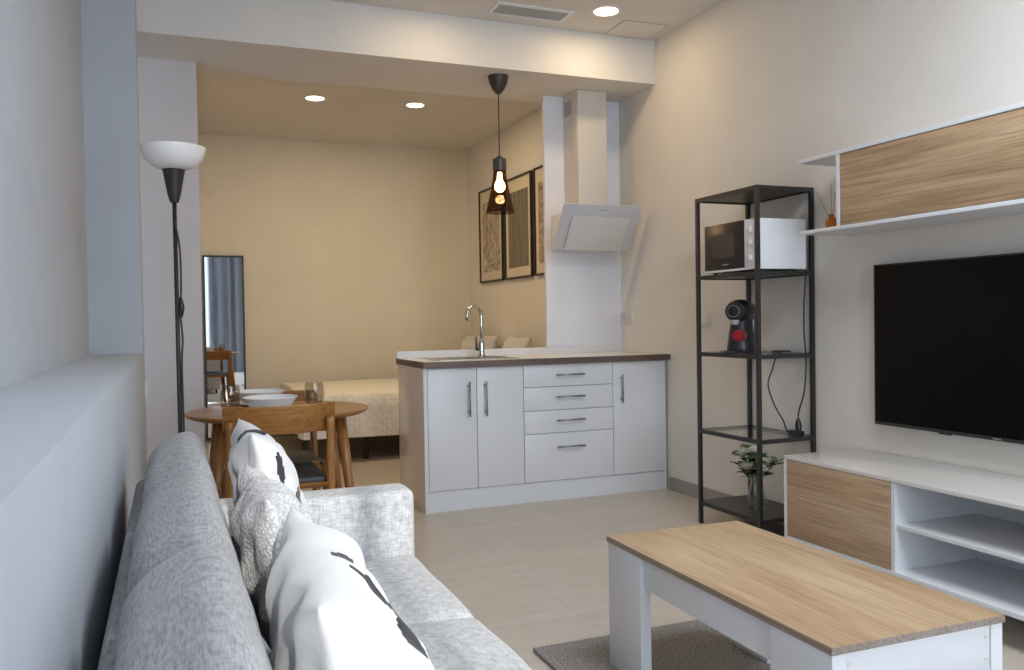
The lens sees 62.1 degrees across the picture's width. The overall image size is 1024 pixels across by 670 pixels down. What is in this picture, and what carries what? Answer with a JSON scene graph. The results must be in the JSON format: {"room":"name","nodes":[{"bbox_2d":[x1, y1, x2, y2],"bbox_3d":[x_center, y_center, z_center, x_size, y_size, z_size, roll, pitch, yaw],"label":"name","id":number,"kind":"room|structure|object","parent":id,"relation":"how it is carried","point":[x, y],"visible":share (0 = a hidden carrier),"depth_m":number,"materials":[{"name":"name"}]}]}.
{"room":"living room","nodes":[
{"label":"living room","id":0,"kind":"room"},
{"bbox_2d":[0,0,146,669],"bbox_3d":[-0.629,-0.355,0.567,0.472,2.990,8.330,-1,1,-22],"label":"wall","id":1,"kind":"structure","parent":0,"point":[73,440],"depth_m":2.42,"materials":[{"name":"paint"}]},
{"bbox_2d":[137,57,204,464],"bbox_3d":[-3.318,-0.417,6.319,1.780,2.990,3.390,-1,1,-22],"label":"wall","id":2,"kind":"structure","parent":0,"point":[167,89],"depth_m":5.01,"materials":[{"name":"white paint"}]},
{"bbox_2d":[145,382,147,398],"bbox_3d":[-1.923,0.290,4.468,0.012,0.084,0.084,-1,1,-22],"label":"light switch","id":3,"kind":"object","parent":2,"relation":"attached to","point":[146,385],"visible":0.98,"depth_m":4.43,"materials":[{"name":"beige plastic"}]},
{"bbox_2d":[198,134,469,433],"bbox_3d":[-2.658,-0.467,8.519,4.650,2.990,0.200,-1,1,-22],"label":"wall","id":4,"kind":"structure","parent":0,"point":[356,256],"depth_m":8.75,"materials":[{"name":"paint"}]},
{"bbox_2d":[205,434,297,440],"bbox_3d":[-1.769,0.972,8.780,2.830,0.075,0.012,-1,1,-22],"label":"baseboard","id":5,"kind":"structure","parent":4,"relation":"attached to","point":[205,434],"depth_m":8.55,"materials":[{"name":"beige wood"}]},
{"bbox_2d":[196,0,722,150],"bbox_3d":[-0.256,-1.996,2.731,4.850,0.200,12.700,-1,1,-22],"label":"ceiling","id":6,"kind":"structure","parent":0,"point":[229,105],"depth_m":7.23,"materials":[{"name":"paint"}]},
{"bbox_2d":[303,95,326,100],"bbox_3d":[-1.623,-1.949,7.000,0.194,0.006,0.194,-1,1,-22],"label":"recessed light","id":7,"kind":"object","parent":6,"relation":"in","point":[307,97],"visible":1,"depth_m":6.99,"materials":[{"name":"white paint"}]},
{"bbox_2d":[306,96,323,100],"bbox_3d":[-1.623,-1.948,7.000,0.146,0.001,0.146,-1,1,-22],"label":"diffuser","id":8,"kind":"object","parent":7,"relation":"attached to","point":[314,98],"depth_m":7.00,"materials":[{"name":"white plastic"}]},
{"bbox_2d":[404,102,425,107],"bbox_3d":[-0.829,-1.967,7.276,0.194,0.006,0.194,-1,1,-22],"label":"recessed light","id":9,"kind":"object","parent":6,"relation":"in","point":[410,104],"visible":1,"depth_m":7.27,"materials":[{"name":"white paint"}]},
{"bbox_2d":[407,103,423,107],"bbox_3d":[-0.829,-1.966,7.276,0.146,0.001,0.146,-1,1,-22],"label":"diffuser","id":10,"kind":"object","parent":9,"relation":"attached to","point":[415,105],"depth_m":7.28,"materials":[{"name":"white plastic"}]},
{"bbox_2d":[486,1,574,22],"bbox_3d":[0.111,-1.941,5.116,0.500,0.008,0.190,-1,1,-22],"label":"ceiling vent","id":11,"kind":"object","parent":6,"relation":"in","point":[499,8],"visible":1,"depth_m":5.11,"materials":[{"name":"white plastic"}]},
{"bbox_2d":[590,5,621,16],"bbox_3d":[0.567,-1.950,5.122,0.194,0.006,0.194,-1,1,-22],"label":"recessed light","id":12,"kind":"object","parent":6,"relation":"in","point":[604,10],"visible":1,"depth_m":5.11,"materials":[{"name":"white paint"}]},
{"bbox_2d":[594,7,617,15],"bbox_3d":[0.567,-1.949,5.122,0.146,0.001,0.146,-1,1,-22],"label":"diffuser","id":13,"kind":"object","parent":12,"relation":"attached to","point":[605,11],"depth_m":5.12,"materials":[{"name":"white plastic"}]},
{"bbox_2d":[604,20,668,38],"bbox_3d":[0.796,-1.961,5.462,0.316,0.004,0.276,-1,1,-22],"label":"ceiling access panel","id":14,"kind":"object","parent":6,"relation":"attached to","point":[626,28],"visible":1,"depth_m":5.45,"materials":[{"name":"paint"}]},
{"bbox_2d":[542,96,621,480],"bbox_3d":[0.512,-0.329,6.083,0.595,2.700,0.030,-1,1,-22],"label":"wall","id":15,"kind":"structure","parent":0,"point":[583,288],"depth_m":6.04,"materials":[{"name":"white paint"}]},
{"bbox_2d":[136,0,654,102],"bbox_3d":[-1.258,-1.779,5.165,4.500,0.290,0.680,-1,1,-22],"label":"beam","id":16,"kind":"structure","parent":15,"relation":"attached to","point":[316,41],"depth_m":5.14,"materials":[{"name":"paint"}]},
{"bbox_2d":[488,73,507,191],"bbox_3d":[-0.082,-1.221,5.451,0.188,0.875,0.188,-1,1,-22],"label":"pendant lamp","id":17,"kind":"object","parent":16,"relation":"hanging from","point":[497,81],"visible":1,"depth_m":5.42,"materials":[{"name":"grey metal"}]},
{"bbox_2d":[551,89,641,250],"bbox_3d":[0.524,-1.125,5.826,0.580,1.095,0.434,-1,1,-22],"label":"extractor hood","id":18,"kind":"object","parent":15,"relation":"attached to","point":[586,221],"visible":1,"depth_m":5.81,"materials":[{"name":"beige metal"}]},
{"bbox_2d":[564,100,570,117],"bbox_3d":[0.386,-1.574,5.916,0.005,0.100,0.100,-1,1,-22],"label":"vent grille","id":19,"kind":"object","parent":18,"relation":"attached to","point":[567,103],"depth_m":5.91,"materials":[{"name":"grey metal"}]},
{"bbox_2d":[205,435,1023,669],"bbox_3d":[-0.205,1.193,2.788,4.850,0.200,12.700,-1,1,-22],"label":"floor","id":20,"kind":"structure","parent":0,"point":[534,574],"depth_m":4.17,"materials":[{"name":"beige tile"}]},
{"bbox_2d":[139,141,205,432],"bbox_3d":[-1.338,0.175,3.409,0.256,1.850,0.256,-1,1,-22],"label":"floor lamp","id":21,"kind":"object","parent":20,"relation":"on","point":[173,158],"visible":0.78,"depth_m":3.38,"materials":[{"name":"black metal"}]},
{"bbox_2d":[178,297,184,316],"bbox_3d":[-1.322,-0.111,3.402,0.024,0.081,0.023,-1,1,-22],"label":"switch","id":22,"kind":"object","parent":21,"relation":"attached to","point":[181,307],"depth_m":3.40,"materials":[{"name":"black plastic"}]},
{"bbox_2d":[202,255,245,439],"bbox_3d":[-2.806,0.129,8.310,0.380,1.810,0.024,-1,1,-21],"label":"mirror","id":23,"kind":"object","parent":20,"relation":"on","point":[223,275],"visible":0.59,"depth_m":8.30,"materials":[{"name":"black mirror"}]},
{"bbox_2d":[185,401,367,498],"bbox_3d":[-1.134,0.723,4.155,0.864,0.724,0.864,-1,1,-22],"label":"dining table","id":24,"kind":"object","parent":20,"relation":"on","point":[212,415],"visible":0.47,"depth_m":4.08,"materials":[{"name":"brown wood"}]},
{"bbox_2d":[232,401,248,406],"bbox_3d":[-1.278,0.348,4.308,0.268,0.023,0.268,-1,1,-22],"label":"dinner plate","id":25,"kind":"object","parent":24,"relation":"on","point":[239,403],"visible":0.24,"depth_m":4.24,"materials":[{"name":"white ceramic"}]},
{"bbox_2d":[234,389,284,402],"bbox_3d":[-1.279,0.317,4.308,0.251,0.070,0.251,-1,1,-22],"label":"bowl","id":26,"kind":"object","parent":25,"relation":"on","point":[249,392],"visible":0.38,"depth_m":4.28,"materials":[{"name":"white ceramic"}]},
{"bbox_3d":[-1.123,0.352,3.950,0.268,0.023,0.268,-1,1,-22],"label":"dinner plate","id":27,"kind":"object","parent":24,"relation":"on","visible":0},
{"bbox_2d":[242,394,297,406],"bbox_3d":[-1.124,0.321,3.950,0.251,0.070,0.251,-1,1,-22],"label":"bowl","id":28,"kind":"object","parent":27,"relation":"on","point":[269,400],"visible":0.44,"depth_m":3.88,"materials":[{"name":"white ceramic"}]},
{"bbox_2d":[229,389,325,490],"bbox_3d":[-1.223,0.695,4.455,0.476,0.772,0.560,-1,1,-20],"label":"dining chair","id":29,"kind":"object","parent":20,"relation":"on","point":[297,457],"visible":0.27,"depth_m":4.65,"materials":[{"name":"brown wood"}]},
{"bbox_2d":[221,401,334,498],"bbox_3d":[-1.101,0.695,3.962,0.495,0.787,0.560,-1,1,-22],"label":"dining chair","id":30,"kind":"object","parent":20,"relation":"on","point":[295,419],"visible":0.41,"depth_m":3.74,"materials":[{"name":"brown wood"}]},
{"bbox_2d":[97,432,531,669],"bbox_3d":[-0.316,0.691,1.617,0.790,0.851,2.140,-1,1,-22],"label":"sofa","id":31,"kind":"object","parent":20,"relation":"on","point":[181,600],"visible":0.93,"depth_m":1.45,"materials":[{"name":"grey fabric"}]},
{"bbox_2d":[141,432,218,506],"bbox_3d":[-0.819,0.460,2.167,0.215,0.393,0.714,-1,1,-22],"label":"cushion","id":32,"kind":"object","parent":31,"relation":"on","point":[184,451],"depth_m":1.97,"materials":[{"name":"grey fabric"}]},
{"bbox_2d":[127,470,244,595],"bbox_3d":[-0.571,0.468,1.544,0.217,0.392,0.612,-1,1,-22],"label":"cushion","id":33,"kind":"object","parent":31,"relation":"on","point":[185,511],"depth_m":1.36,"materials":[{"name":"grey fabric"}]},
{"bbox_2d":[113,544,272,669],"bbox_3d":[-0.307,0.477,0.894,0.219,0.392,0.774,-1,1,-22],"label":"cushion","id":34,"kind":"object","parent":31,"relation":"on","point":[194,610],"depth_m":0.90,"materials":[{"name":"grey fabric"}]},
{"bbox_2d":[228,418,310,514],"bbox_3d":[-0.593,0.440,2.131,0.227,0.453,0.460,-1,1,-15],"label":"throw pillow","id":35,"kind":"object","parent":31,"relation":"on","point":[252,446],"visible":0.41,"depth_m":1.99,"materials":[{"name":"white fabric"}]},
{"bbox_2d":[229,463,312,649],"bbox_3d":[-0.424,0.474,1.621,0.228,0.420,0.456,-1,1,-13],"label":"throw pillow","id":36,"kind":"object","parent":31,"relation":"on","point":[258,517],"visible":0.49,"depth_m":1.49,"materials":[{"name":"white fabric"}]},
{"bbox_2d":[265,506,434,669],"bbox_3d":[-0.183,0.486,1.073,0.243,0.472,0.547,-1,1,-15],"label":"throw pillow","id":37,"kind":"object","parent":31,"relation":"on","point":[325,610],"visible":1,"depth_m":0.95,"materials":[{"name":"white fabric"}]},
{"bbox_2d":[261,556,473,646],"bbox_3d":[-0.480,0.734,2.230,0.631,0.144,0.574,-1,1,-22],"label":"seat cushion","id":38,"kind":"object","parent":31,"relation":"on","point":[417,597],"depth_m":2.20,"materials":[{"name":"grey fabric"}]},
{"bbox_2d":[265,618,531,669],"bbox_3d":[-0.255,0.741,1.674,0.633,0.144,0.614,-1,1,-22],"label":"seat cushion","id":39,"kind":"object","parent":31,"relation":"on","point":[449,643],"depth_m":1.83,"materials":[{"name":"grey fabric"}]},
{"bbox_2d":[280,378,398,458],"bbox_3d":[-1.063,0.732,7.943,2.035,0.563,1.756,-1,1,-22],"label":"bed","id":40,"kind":"object","parent":20,"relation":"on","point":[381,396],"visible":0.38,"depth_m":7.04,"materials":[{"name":"beige fabric"}]},
{"bbox_2d":[460,335,497,349],"bbox_3d":[-0.370,0.221,8.617,0.265,0.438,0.709,-2,1,-34],"label":"bed pillow","id":41,"kind":"object","parent":40,"relation":"on","point":[468,343],"visible":0.23,"depth_m":8.52,"materials":[{"name":"white fabric"}]},
{"bbox_2d":[501,336,531,348],"bbox_3d":[0.011,0.232,7.674,0.264,0.438,0.704,-1,1,-13],"label":"bed pillow","id":42,"kind":"object","parent":40,"relation":"on","point":[511,342],"visible":0.2,"depth_m":7.49,"materials":[{"name":"white fabric"}]},
{"bbox_2d":[398,360,666,513],"bbox_3d":[0.150,0.607,5.572,1.659,0.858,0.628,-1,1,-22],"label":"base unit","id":43,"kind":"object","parent":20,"relation":"on","point":[462,428],"visible":0.97,"depth_m":5.28,"materials":[{"name":"white plastic"}]},
{"bbox_2d":[396,345,669,368],"bbox_3d":[0.141,0.135,5.571,1.680,0.082,0.644,-1,1,-22],"label":"countertop","id":44,"kind":"structure","parent":43,"relation":"on","point":[607,353],"depth_m":5.54,"materials":[{"name":"white stone"}]},
{"bbox_2d":[422,355,519,360],"bbox_3d":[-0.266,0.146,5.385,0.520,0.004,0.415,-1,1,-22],"label":"sink","id":45,"kind":"object","parent":44,"relation":"in","point":[492,356],"visible":1,"depth_m":5.37,"materials":[{"name":"silver metal"}]},
{"bbox_2d":[435,356,505,359],"bbox_3d":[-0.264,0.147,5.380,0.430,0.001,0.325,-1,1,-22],"label":"basin","id":46,"kind":"object","parent":45,"relation":"in","point":[467,357],"depth_m":5.43,"materials":[{"name":"silver metal"}]},
{"bbox_2d":[465,305,485,355],"bbox_3d":[-0.245,-0.029,5.576,0.157,0.338,0.054,-2,1,-34],"label":"tap","id":47,"kind":"object","parent":44,"relation":"on","point":[479,346],"visible":1,"depth_m":5.59,"materials":[{"name":"silver metal"}]},
{"bbox_2d":[533,619,770,669],"bbox_3d":[0.994,1.076,2.254,1.220,0.014,1.915,-1,1,-22],"label":"rug","id":48,"kind":"object","parent":20,"relation":"on","point":[688,645],"visible":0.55,"depth_m":2.86,"materials":[{"name":"grey carpet"}]},
{"bbox_2d":[606,520,1004,669],"bbox_3d":[0.733,0.862,2.379,0.508,0.417,1.030,-1,1,-21],"label":"coffee table","id":49,"kind":"object","parent":48,"relation":"on","point":[789,604],"visible":1,"depth_m":2.18,"materials":[{"name":"brown wood"}]},
{"bbox_2d":[695,184,815,528],"bbox_3d":[1.281,0.145,4.507,0.355,1.785,0.530,-1,1,-22],"label":"shelving unit","id":50,"kind":"object","parent":20,"relation":"on","point":[736,506],"depth_m":4.36,"materials":[{"name":"black metal"}]},
{"bbox_2d":[720,299,755,353],"bbox_3d":[1.215,-0.048,4.519,0.145,0.283,0.326,0,1,43],"label":"coffee machine","id":51,"kind":"object","parent":50,"relation":"on","point":[740,313],"visible":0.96,"depth_m":4.46,"materials":[{"name":"black plastic"}]},
{"bbox_2d":[720,350,741,353],"bbox_3d":[1.145,0.089,4.444,0.116,0.014,0.116,0,1,43],"label":"drip tray","id":52,"kind":"object","parent":51,"relation":"on","point":[724,351],"depth_m":4.40,"materials":[{"name":"black plastic"}]},
{"bbox_2d":[705,218,805,274],"bbox_3d":[1.262,-0.454,4.453,0.314,0.262,0.446,-1,1,-22],"label":"microwave","id":53,"kind":"object","parent":50,"relation":"on","point":[729,247],"visible":0.78,"depth_m":4.29,"materials":[{"name":"white paint"}]},
{"bbox_2d":[797,269,806,417],"bbox_3d":[1.481,0.021,4.346,0.052,0.808,0.020,0,1,36],"label":"power cable","id":54,"kind":"object","parent":53,"relation":"hanging from","point":[804,269],"visible":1,"depth_m":4.33,"materials":[{"name":"black plastic"}]},
{"bbox_2d":[730,442,783,507],"bbox_3d":[1.281,0.741,4.450,0.217,0.346,0.288,-1,1,-22],"label":"plant","id":55,"kind":"object","parent":50,"relation":"on","point":[750,467],"visible":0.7,"depth_m":4.45,"materials":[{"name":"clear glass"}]},
{"bbox_2d":[767,350,790,432],"bbox_3d":[1.402,0.293,4.436,0.111,0.426,0.104,0,1,31],"label":"power cable","id":56,"kind":"object","parent":50,"relation":"attached to","point":[777,351],"visible":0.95,"depth_m":4.41,"materials":[{"name":"black plastic"}]},
{"bbox_2d":[784,448,1023,620],"bbox_3d":[1.766,0.803,3.208,0.456,0.500,1.655,-1,1,-22],"label":"tv stand","id":57,"kind":"object","parent":20,"relation":"on","point":[956,531],"visible":0.9,"depth_m":3.36,"materials":[{"name":"white wood"}]},
{"bbox_2d":[896,513,1023,563],"bbox_3d":[1.880,0.744,2.920,0.431,0.016,0.999,-1,1,-22],"label":"shelf","id":58,"kind":"object","parent":57,"relation":"attached to","point":[996,534],"depth_m":3.20,"materials":[{"name":"white paint"}]},
{"bbox_2d":[467,0,1023,503],"bbox_3d":[1.926,-0.452,3.627,0.200,2.990,12.700,-1,1,-22],"label":"wall","id":59,"kind":"structure","parent":0,"point":[743,92],"depth_m":4.56,"materials":[{"name":"white paint"}]},
{"bbox_2d":[478,185,504,282],"bbox_3d":[-0.210,-1.013,8.593,0.030,0.950,0.650,-1,1,-22],"label":"framed picture","id":60,"kind":"object","parent":59,"relation":"attached to","point":[490,201],"visible":0.84,"depth_m":8.58,"materials":[{"name":"beige paper"}]},
{"bbox_2d":[482,198,499,272],"bbox_3d":[-0.212,-0.998,8.593,0.003,0.710,0.480,-1,1,-22],"label":"print","id":61,"kind":"object","parent":60,"relation":"attached to","point":[490,206],"depth_m":8.59,"materials":[{"name":"beige paper"}]},
{"bbox_2d":[503,170,533,279],"bbox_3d":[0.059,-1.005,7.925,0.030,0.950,0.650,-1,1,-22],"label":"framed picture","id":62,"kind":"object","parent":59,"relation":"attached to","point":[518,192],"visible":0.99,"depth_m":7.90,"materials":[{"name":"beige paper"}]},
{"bbox_2d":[508,187,528,267],"bbox_3d":[0.057,-0.990,7.925,0.003,0.710,0.480,-1,1,-22],"label":"print","id":63,"kind":"object","parent":62,"relation":"attached to","point":[518,197],"depth_m":7.91},
{"bbox_2d":[533,165,543,275],"bbox_3d":[0.328,-0.998,7.258,0.030,0.950,0.650,-1,1,-22],"label":"framed picture","id":64,"kind":"object","parent":59,"relation":"attached to","point":[538,171],"visible":0.4,"depth_m":7.49,"materials":[{"name":"beige paper"}]},
{"bbox_2d":[538,181,543,262],"bbox_3d":[0.326,-0.983,7.257,0.003,0.710,0.480,-1,1,-22],"label":"print","id":65,"kind":"object","parent":64,"relation":"attached to","point":[540,183],"depth_m":7.44},
{"bbox_2d":[621,311,633,322],"bbox_3d":[0.827,-0.129,6.094,0.012,0.084,0.156,-1,1,-22],"label":"wall socket","id":66,"kind":"object","parent":59,"relation":"attached to","point":[627,316],"visible":1,"depth_m":6.08,"materials":[{"name":"beige plastic"}]},
{"bbox_2d":[701,312,709,325],"bbox_3d":[1.185,-0.099,5.203,0.014,0.084,0.084,-1,1,-22],"label":"light switch","id":67,"kind":"object","parent":59,"relation":"attached to","point":[705,316],"visible":1,"depth_m":5.19,"materials":[{"name":"beige plastic"}]},
{"bbox_2d":[670,477,783,526],"bbox_3d":[1.354,0.988,4.848,0.012,0.085,1.650,-1,1,-22],"label":"baseboard","id":68,"kind":"structure","parent":59,"relation":"attached to","point":[677,485],"depth_m":5.36,"materials":[{"name":"grey tile"}]},
{"bbox_2d":[799,102,1023,235],"bbox_3d":[1.812,-0.638,3.229,0.299,0.349,1.750,-1,1,-22],"label":"upper cabinet","id":69,"kind":"object","parent":59,"relation":"attached to","point":[971,167],"visible":1,"depth_m":3.31,"materials":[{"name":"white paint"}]},
{"bbox_2d":[815,184,835,227],"bbox_3d":[1.493,-0.602,4.025,0.054,0.225,0.109,-1,1,-22],"label":"reed diffuser","id":70,"kind":"object","parent":69,"relation":"on","point":[830,221],"visible":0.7,"depth_m":3.99,"materials":[{"name":"orange glass"}]},
{"bbox_2d":[825,214,835,227],"bbox_3d":[1.504,-0.528,4.001,0.054,0.078,0.054,-1,1,-22],"label":"bottle","id":71,"kind":"object","parent":70,"relation":"attached to","point":[830,221],"depth_m":3.98,"materials":[{"name":"orange glass"}]},
{"bbox_2d":[874,252,1023,444],"bbox_3d":[1.925,0.053,3.301,0.064,0.732,1.285,-1,1,-22],"label":"television","id":72,"kind":"object","parent":59,"relation":"attached to","point":[949,333],"visible":1,"depth_m":3.50,"materials":[{"name":"black plastic"}]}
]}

